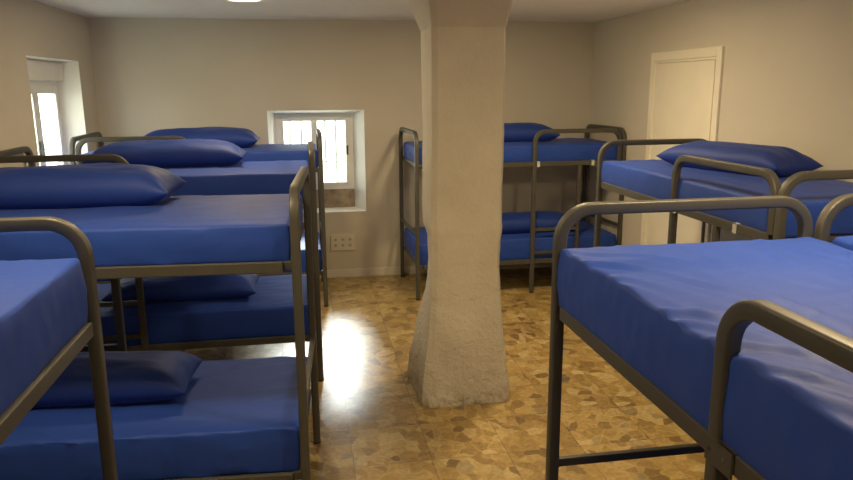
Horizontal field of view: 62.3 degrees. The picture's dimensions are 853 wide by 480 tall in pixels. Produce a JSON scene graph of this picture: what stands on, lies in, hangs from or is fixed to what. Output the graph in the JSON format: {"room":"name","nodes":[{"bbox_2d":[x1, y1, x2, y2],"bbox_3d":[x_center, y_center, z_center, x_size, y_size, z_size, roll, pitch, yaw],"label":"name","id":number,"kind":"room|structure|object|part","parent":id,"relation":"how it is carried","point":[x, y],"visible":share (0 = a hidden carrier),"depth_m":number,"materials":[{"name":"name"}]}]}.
{"room":"hostel dormitory","nodes":[
{"label":"hostel dormitory","id":0,"kind":"room"},
{"bbox_2d":[0,0,99,167],"bbox_3d":[-2.545,0.143,2.003,0.250,2.808,9.875,-2,12,-8],"label":"wall","id":1,"kind":"structure","parent":0,"point":[29,29],"depth_m":5.42,"materials":[{"name":"paint"}]},
{"bbox_2d":[27,59,65,165],"bbox_3d":[-3.200,-0.871,5.775,0.161,1.170,1.121,-2,12,-8],"label":"window","id":2,"kind":"structure","parent":1,"relation":"in","point":[44,76],"depth_m":5.89,"materials":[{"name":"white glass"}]},
{"bbox_3d":[-3.155,-0.741,5.549,0.055,0.916,0.509,-2,12,-8],"label":"sash","id":3,"kind":"part","parent":2,"relation":"part of","materials":[{"name":"white wood"}]},
{"bbox_3d":[-3.145,-0.745,5.783,0.030,0.120,0.018,-2,12,-9],"label":"handle","id":4,"kind":"part","parent":2,"relation":"part of","materials":[{"name":"silver plastic"}]},
{"bbox_3d":[-3.228,-0.846,6.041,0.055,0.916,0.509,-2,12,-8],"label":"sash","id":5,"kind":"part","parent":2,"relation":"part of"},
{"bbox_2d":[88,17,593,269],"bbox_3d":[-0.706,-1.041,7.451,5.510,2.808,0.500,-2,12,-9],"label":"wall","id":6,"kind":"structure","parent":0,"point":[151,74],"depth_m":7.05,"materials":[{"name":"paint"}]},
{"bbox_2d":[275,113,353,189],"bbox_3d":[-1.172,-0.935,7.447,0.800,0.797,0.226,-2,12,-9],"label":"window","id":7,"kind":"structure","parent":6,"relation":"in","point":[313,117],"depth_m":7.40,"materials":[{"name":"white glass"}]},
{"bbox_3d":[-1.337,-0.916,7.364,0.343,0.703,0.055,-2,12,-9],"label":"sash","id":8,"kind":"part","parent":7,"relation":"part of","materials":[{"name":"white glass"}]},
{"bbox_3d":[-0.994,-0.930,7.422,0.353,0.703,0.055,-2,12,-9],"label":"sash","id":9,"kind":"part","parent":7,"relation":"part of","materials":[{"name":"white glass"}]},
{"bbox_2d":[316,189,354,207],"bbox_3d":[-1.162,-0.439,7.510,0.790,0.200,0.070,-2,12,-9],"label":"trim","id":10,"kind":"structure","parent":6,"relation":"attached to","point":[332,197],"depth_m":7.51,"materials":[{"name":"wood"}]},
{"bbox_2d":[330,234,354,250],"bbox_3d":[-0.875,0.025,7.381,0.250,0.175,0.018,-2,12,-9],"label":"panel","id":11,"kind":"object","parent":6,"relation":"attached to","point":[339,242],"visible":1,"depth_m":7.38,"materials":[{"name":"plastic"}]},
{"bbox_2d":[320,263,551,277],"bbox_3d":[-0.679,0.344,7.486,4.960,0.085,0.014,-2,12,-9],"label":"baseboard","id":12,"kind":"structure","parent":6,"relation":"attached to","point":[407,269],"depth_m":7.51,"materials":[{"name":"paint"}]},
{"bbox_2d":[32,0,690,21],"bbox_3d":[0.013,-1.235,2.158,5.240,0.190,9.885,-2,12,-9],"label":"ceiling","id":13,"kind":"structure","parent":0,"point":[400,10],"depth_m":5.96,"materials":[{"name":"paint"}]},
{"bbox_2d":[229,0,259,1],"bbox_3d":[-1.273,-1.697,4.912,0.300,0.050,0.300,-2,12,-9],"label":"ceiling light","id":14,"kind":"object","parent":13,"relation":"attached to","point":[229,0],"visible":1,"depth_m":4.96,"materials":[{"name":"beige plastic"}]},
{"bbox_2d":[164,267,737,479],"bbox_3d":[-0.031,1.486,2.837,6.050,0.200,10.665,-2,12,-9],"label":"floor","id":15,"kind":"structure","parent":0,"point":[374,425],"depth_m":4.36,"materials":[{"name":"stone"}]},
{"bbox_2d":[0,216,117,479],"bbox_3d":[-1.348,0.918,1.313,0.962,1.569,2.042,-2,12,-9],"label":"bunk bed","id":16,"kind":"object","parent":15,"relation":"on","point":[50,309],"visible":1,"depth_m":1.96,"materials":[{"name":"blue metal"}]},
{"bbox_3d":[-1.352,0.370,1.196,0.926,0.231,1.967,-2,12,-9],"label":"mattress","id":17,"kind":"part","parent":16,"relation":"part of","materials":[{"name":"blue fabric"}]},
{"bbox_3d":[-1.350,0.493,1.222,0.948,0.045,1.962,-2,12,-9],"label":"frame","id":18,"kind":"part","parent":16,"relation":"part of","materials":[{"name":"brown metal"}]},
{"bbox_2d":[0,166,320,479],"bbox_3d":[-1.531,0.496,3.278,1.972,1.569,0.932,-2,12,-6],"label":"bunk bed","id":19,"kind":"object","parent":15,"relation":"on","point":[235,418],"visible":0.72,"depth_m":2.99,"materials":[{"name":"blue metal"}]},
{"bbox_2d":[0,163,186,209],"bbox_3d":[-1.677,-0.256,3.292,1.000,0.187,0.412,-2,12,-6],"label":"pillow","id":20,"kind":"object","parent":19,"relation":"on","point":[90,185],"visible":0.97,"depth_m":3.15,"materials":[{"name":"blue fabric"}]},
{"bbox_2d":[33,350,202,407],"bbox_3d":[-1.594,0.637,3.322,0.980,0.195,0.412,-2,12,-6],"label":"pillow","id":21,"kind":"object","parent":19,"relation":"on","point":[154,375],"visible":0.62,"depth_m":3.20,"materials":[{"name":"blue fabric"}]},
{"bbox_3d":[-2.053,0.411,3.658,0.922,1.557,0.038,-2,12,-6],"label":"guard rail","id":22,"kind":"part","parent":19,"relation":"part of","materials":[{"name":"brown metal"}]},
{"bbox_3d":[-1.534,-0.055,3.159,1.898,0.178,0.867,-2,12,-6],"label":"mattress","id":23,"kind":"part","parent":19,"relation":"part of","materials":[{"name":"blue fabric"}]},
{"bbox_3d":[-1.529,0.837,3.351,1.900,0.225,0.868,-2,12,-6],"label":"mattress","id":24,"kind":"part","parent":19,"relation":"part of","materials":[{"name":"blue fabric"}]},
{"bbox_3d":[-1.533,0.042,3.181,1.892,0.045,0.918,-2,12,-6],"label":"frame","id":25,"kind":"part","parent":19,"relation":"part of","materials":[{"name":"brown metal"}]},
{"bbox_3d":[-1.528,0.957,3.378,1.892,0.045,0.918,-2,12,-6],"label":"frame","id":26,"kind":"part","parent":19,"relation":"part of","materials":[{"name":"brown metal"}]},
{"bbox_3d":[-0.572,0.462,3.381,0.038,1.557,0.930,-2,12,-6],"label":"frame","id":27,"kind":"part","parent":19,"relation":"part of","materials":[{"name":"brown metal"}]},
{"bbox_2d":[0,141,323,381],"bbox_3d":[-1.776,0.142,4.930,2.017,1.569,0.937,-2,12,-9],"label":"bunk bed","id":28,"kind":"object","parent":15,"relation":"on","point":[266,316],"visible":0.4,"depth_m":4.63,"materials":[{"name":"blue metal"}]},
{"bbox_3d":[-2.749,0.177,4.766,0.038,1.557,0.935,-2,12,-9],"label":"frame","id":29,"kind":"part","parent":28,"relation":"part of","materials":[{"name":"brown metal"}]},
{"bbox_3d":[-2.226,0.250,4.410,0.852,1.557,0.038,-2,12,-9],"label":"guard rail","id":30,"kind":"part","parent":28,"relation":"part of","materials":[{"name":"brown metal"}]},
{"bbox_2d":[83,139,246,167],"bbox_3d":[-1.785,-0.606,4.910,1.020,0.192,0.433,-3,12,-11],"label":"pillow","id":31,"kind":"object","parent":28,"relation":"on","point":[176,153],"visible":0.78,"depth_m":4.77,"materials":[{"name":"blue fabric"}]},
{"bbox_3d":[-1.779,-0.408,4.812,1.940,0.175,0.867,-2,12,-9],"label":"mattress","id":32,"kind":"part","parent":28,"relation":"part of","materials":[{"name":"blue fabric"}]},
{"bbox_2d":[101,274,259,303],"bbox_3d":[-1.680,0.310,4.907,1.000,0.168,0.433,-2,12,-9],"label":"pillow","id":33,"kind":"object","parent":28,"relation":"on","point":[210,287],"visible":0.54,"depth_m":4.76,"materials":[{"name":"blue fabric"}]},
{"bbox_3d":[-1.773,0.603,5.029,1.937,0.045,0.923,-2,12,-9],"label":"frame","id":34,"kind":"part","parent":28,"relation":"part of","materials":[{"name":"brown metal"}]},
{"bbox_3d":[-1.774,0.483,5.004,1.941,0.224,0.868,-2,12,-9],"label":"mattress","id":35,"kind":"part","parent":28,"relation":"part of","materials":[{"name":"blue fabric"}]},
{"bbox_3d":[-0.803,0.095,5.091,0.038,1.557,0.935,-2,12,-9],"label":"frame","id":36,"kind":"part","parent":28,"relation":"part of","materials":[{"name":"brown metal"}]},
{"bbox_2d":[69,129,328,306],"bbox_3d":[-1.999,-0.209,6.566,2.072,1.569,0.932,-2,12,-9],"label":"bunk bed","id":37,"kind":"object","parent":15,"relation":"on","point":[257,152],"visible":0.15,"depth_m":6.20,"materials":[{"name":"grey metal"}]},
{"bbox_3d":[-3.000,-0.173,6.398,0.038,1.557,0.930,-2,12,-9],"label":"frame","id":38,"kind":"part","parent":37,"relation":"part of","materials":[{"name":"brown metal"}]},
{"bbox_3d":[-2.442,-0.102,6.050,0.922,1.557,0.038,-2,12,-9],"label":"guard rail","id":39,"kind":"part","parent":37,"relation":"part of","materials":[{"name":"brown metal"}]},
{"bbox_3d":[-2.003,-0.758,6.448,1.996,0.175,0.862,-2,12,-9],"label":"mattress","id":40,"kind":"part","parent":37,"relation":"part of","materials":[{"name":"blue fabric"}]},
{"bbox_2d":[145,127,259,147],"bbox_3d":[-2.058,-0.931,6.432,1.040,0.190,0.433,-2,12,-9],"label":"pillow","id":41,"kind":"object","parent":37,"relation":"on","point":[241,137],"visible":0.59,"depth_m":6.30,"materials":[{"name":"blue fabric"}]},
{"bbox_3d":[-1.997,0.133,6.640,1.997,0.222,0.864,-2,12,-9],"label":"mattress","id":42,"kind":"part","parent":37,"relation":"part of","materials":[{"name":"blue fabric"}]},
{"bbox_3d":[-1.996,0.252,6.666,1.992,0.045,0.918,-2,12,-9],"label":"frame","id":43,"kind":"part","parent":37,"relation":"part of","materials":[{"name":"brown metal"}]},
{"bbox_3d":[-0.999,-0.257,6.732,0.038,1.557,0.930,-2,12,-9],"label":"frame","id":44,"kind":"part","parent":37,"relation":"part of","materials":[{"name":"brown metal"}]},
{"bbox_2d":[406,0,512,407],"bbox_3d":[0.194,-0.303,4.472,0.614,2.608,0.646,-2,12,-9],"label":"column","id":45,"kind":"structure","parent":15,"relation":"on","point":[457,355],"depth_m":4.37,"materials":[{"name":"paint"}]},
{"bbox_2d":[399,124,626,300],"bbox_3d":[0.818,-0.340,7.092,2.062,1.569,0.902,-3,12,-11],"label":"bunk bed","id":46,"kind":"object","parent":15,"relation":"on","point":[534,247],"visible":0.57,"depth_m":6.75,"materials":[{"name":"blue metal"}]},
{"bbox_3d":[-0.171,-0.297,6.892,0.038,1.557,0.900,-3,12,-11],"label":"frame","id":47,"kind":"part","parent":46,"relation":"part of","materials":[{"name":"brown metal"}]},
{"bbox_3d":[0.821,0.122,7.191,1.982,0.045,0.888,-3,12,-11],"label":"frame","id":48,"kind":"part","parent":46,"relation":"part of","materials":[{"name":"brown metal"}]},
{"bbox_3d":[0.814,-0.890,6.973,1.988,0.178,0.836,-3,12,-11],"label":"mattress","id":49,"kind":"part","parent":46,"relation":"part of","materials":[{"name":"blue fabric"}]},
{"bbox_3d":[0.820,0.001,7.165,1.991,0.227,0.839,-3,12,-11],"label":"mattress","id":50,"kind":"part","parent":46,"relation":"part of","materials":[{"name":"blue fabric"}]},
{"bbox_3d":[0.815,-0.793,6.994,1.982,0.045,0.888,-3,12,-11],"label":"frame","id":51,"kind":"part","parent":46,"relation":"part of","materials":[{"name":"brown metal"}]},
{"bbox_2d":[502,211,530,233],"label":"pillow","id":52,"kind":"object","parent":46,"relation":"on","point":[515,222],"depth_m":6.91,"materials":[{"name":"blue fabric"}]},
{"bbox_2d":[504,122,559,141],"bbox_3d":[0.780,-1.062,6.966,1.000,0.187,0.412,-2,12,-9],"label":"pillow","id":53,"kind":"object","parent":46,"relation":"on","point":[513,132],"visible":0.47,"depth_m":6.84,"materials":[{"name":"blue fabric"}]},
{"bbox_2d":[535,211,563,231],"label":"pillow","id":54,"kind":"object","parent":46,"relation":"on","point":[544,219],"depth_m":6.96,"materials":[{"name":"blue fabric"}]},
{"bbox_3d":[1.430,-0.283,6.784,0.892,1.557,0.038,-3,12,-11],"label":"guard rail","id":55,"kind":"part","parent":46,"relation":"part of","materials":[{"name":"brown metal"}]},
{"bbox_3d":[1.807,-0.394,7.289,0.038,1.557,0.900,-3,12,-11],"label":"frame","id":56,"kind":"part","parent":46,"relation":"part of","materials":[{"name":"brown metal"}]},
{"bbox_2d":[545,196,852,479],"bbox_3d":[1.080,0.833,1.640,0.970,1.569,2.042,-2,12,-9],"label":"bunk bed","id":57,"kind":"object","parent":15,"relation":"on","point":[746,346],"visible":1,"depth_m":1.72,"materials":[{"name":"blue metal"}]},
{"bbox_3d":[1.079,0.423,1.552,0.953,0.045,1.962,-2,12,-9],"label":"frame","id":58,"kind":"part","parent":57,"relation":"part of","materials":[{"name":"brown metal"}]},
{"bbox_3d":[0.704,0.950,1.115,0.038,1.541,1.012,-2,12,-9],"label":"guard rail","id":59,"kind":"part","parent":57,"relation":"part of","materials":[{"name":"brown metal"}]},
{"bbox_2d":[593,138,852,246],"bbox_3d":[1.890,0.230,4.414,0.922,1.569,2.077,-2,12,-9],"label":"bunk bed","id":60,"kind":"object","parent":15,"relation":"on","point":[653,179],"visible":0.4,"depth_m":3.81,"materials":[{"name":"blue fabric"}]},
{"bbox_3d":[1.717,0.015,5.393,0.920,1.557,0.038,-2,12,-9],"label":"frame","id":61,"kind":"part","parent":60,"relation":"part of","materials":[{"name":"brown metal"}]},
{"bbox_3d":[1.544,0.350,3.841,0.038,1.557,0.942,-2,12,-9],"label":"guard rail","id":62,"kind":"part","parent":60,"relation":"part of","materials":[{"name":"brown metal"}]},
{"bbox_3d":[1.886,-0.319,4.295,0.882,0.176,2.035,-2,12,-9],"label":"mattress","id":63,"kind":"part","parent":60,"relation":"part of","materials":[{"name":"blue fabric"}]},
{"bbox_3d":[1.887,-0.223,4.316,0.908,0.045,1.997,-2,12,-9],"label":"frame","id":64,"kind":"part","parent":60,"relation":"part of","materials":[{"name":"brown metal"}]},
{"bbox_2d":[656,140,822,177],"bbox_3d":[1.938,-0.524,4.453,0.402,0.179,0.940,-6,13,-25],"label":"pillow","id":65,"kind":"object","parent":60,"relation":"on","point":[784,161],"visible":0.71,"depth_m":4.21,"materials":[{"name":"blue fabric"}]},
{"bbox_3d":[2.063,0.434,3.432,0.920,1.557,0.038,-2,12,-9],"label":"frame","id":66,"kind":"part","parent":60,"relation":"part of","materials":[{"name":"brown metal"}]},
{"bbox_2d":[814,193,852,250],"bbox_3d":[2.043,0.794,1.791,0.942,1.569,2.042,-2,12,-9],"label":"bunk bed","id":67,"kind":"object","parent":15,"relation":"on","point":[824,222],"visible":0.28,"depth_m":2.52,"materials":[{"name":"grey metal"}]},
{"bbox_3d":[2.039,0.244,1.673,0.876,0.176,1.968,-2,12,-9],"label":"mattress","id":68,"kind":"part","parent":67,"relation":"part of","materials":[{"name":"blue fabric"}]},
{"bbox_2d":[586,0,852,244],"bbox_3d":[2.741,-0.080,2.886,0.300,2.808,9.865,-2,12,-9],"label":"wall","id":69,"kind":"structure","parent":0,"point":[787,79],"depth_m":4.85,"materials":[{"name":"paint"}]},
{"bbox_2d":[640,46,724,244],"bbox_3d":[2.041,-0.422,5.857,0.072,2.236,1.078,-2,12,-9],"label":"door","id":70,"kind":"structure","parent":69,"relation":"in","point":[684,97],"depth_m":5.71,"materials":[{"name":"beige paint"}]},
{"label":"outside","id":71,"kind":"structure","parent":0,"visible":0},
{"bbox_2d":[41,119,345,181],"bbox_3d":[-3.377,-1.147,19.914,120.000,0.200,120.000,-2,12,-9],"label":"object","id":72,"kind":"structure","parent":71,"point":[47,129],"depth_m":42.44,"materials":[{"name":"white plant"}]}
]}

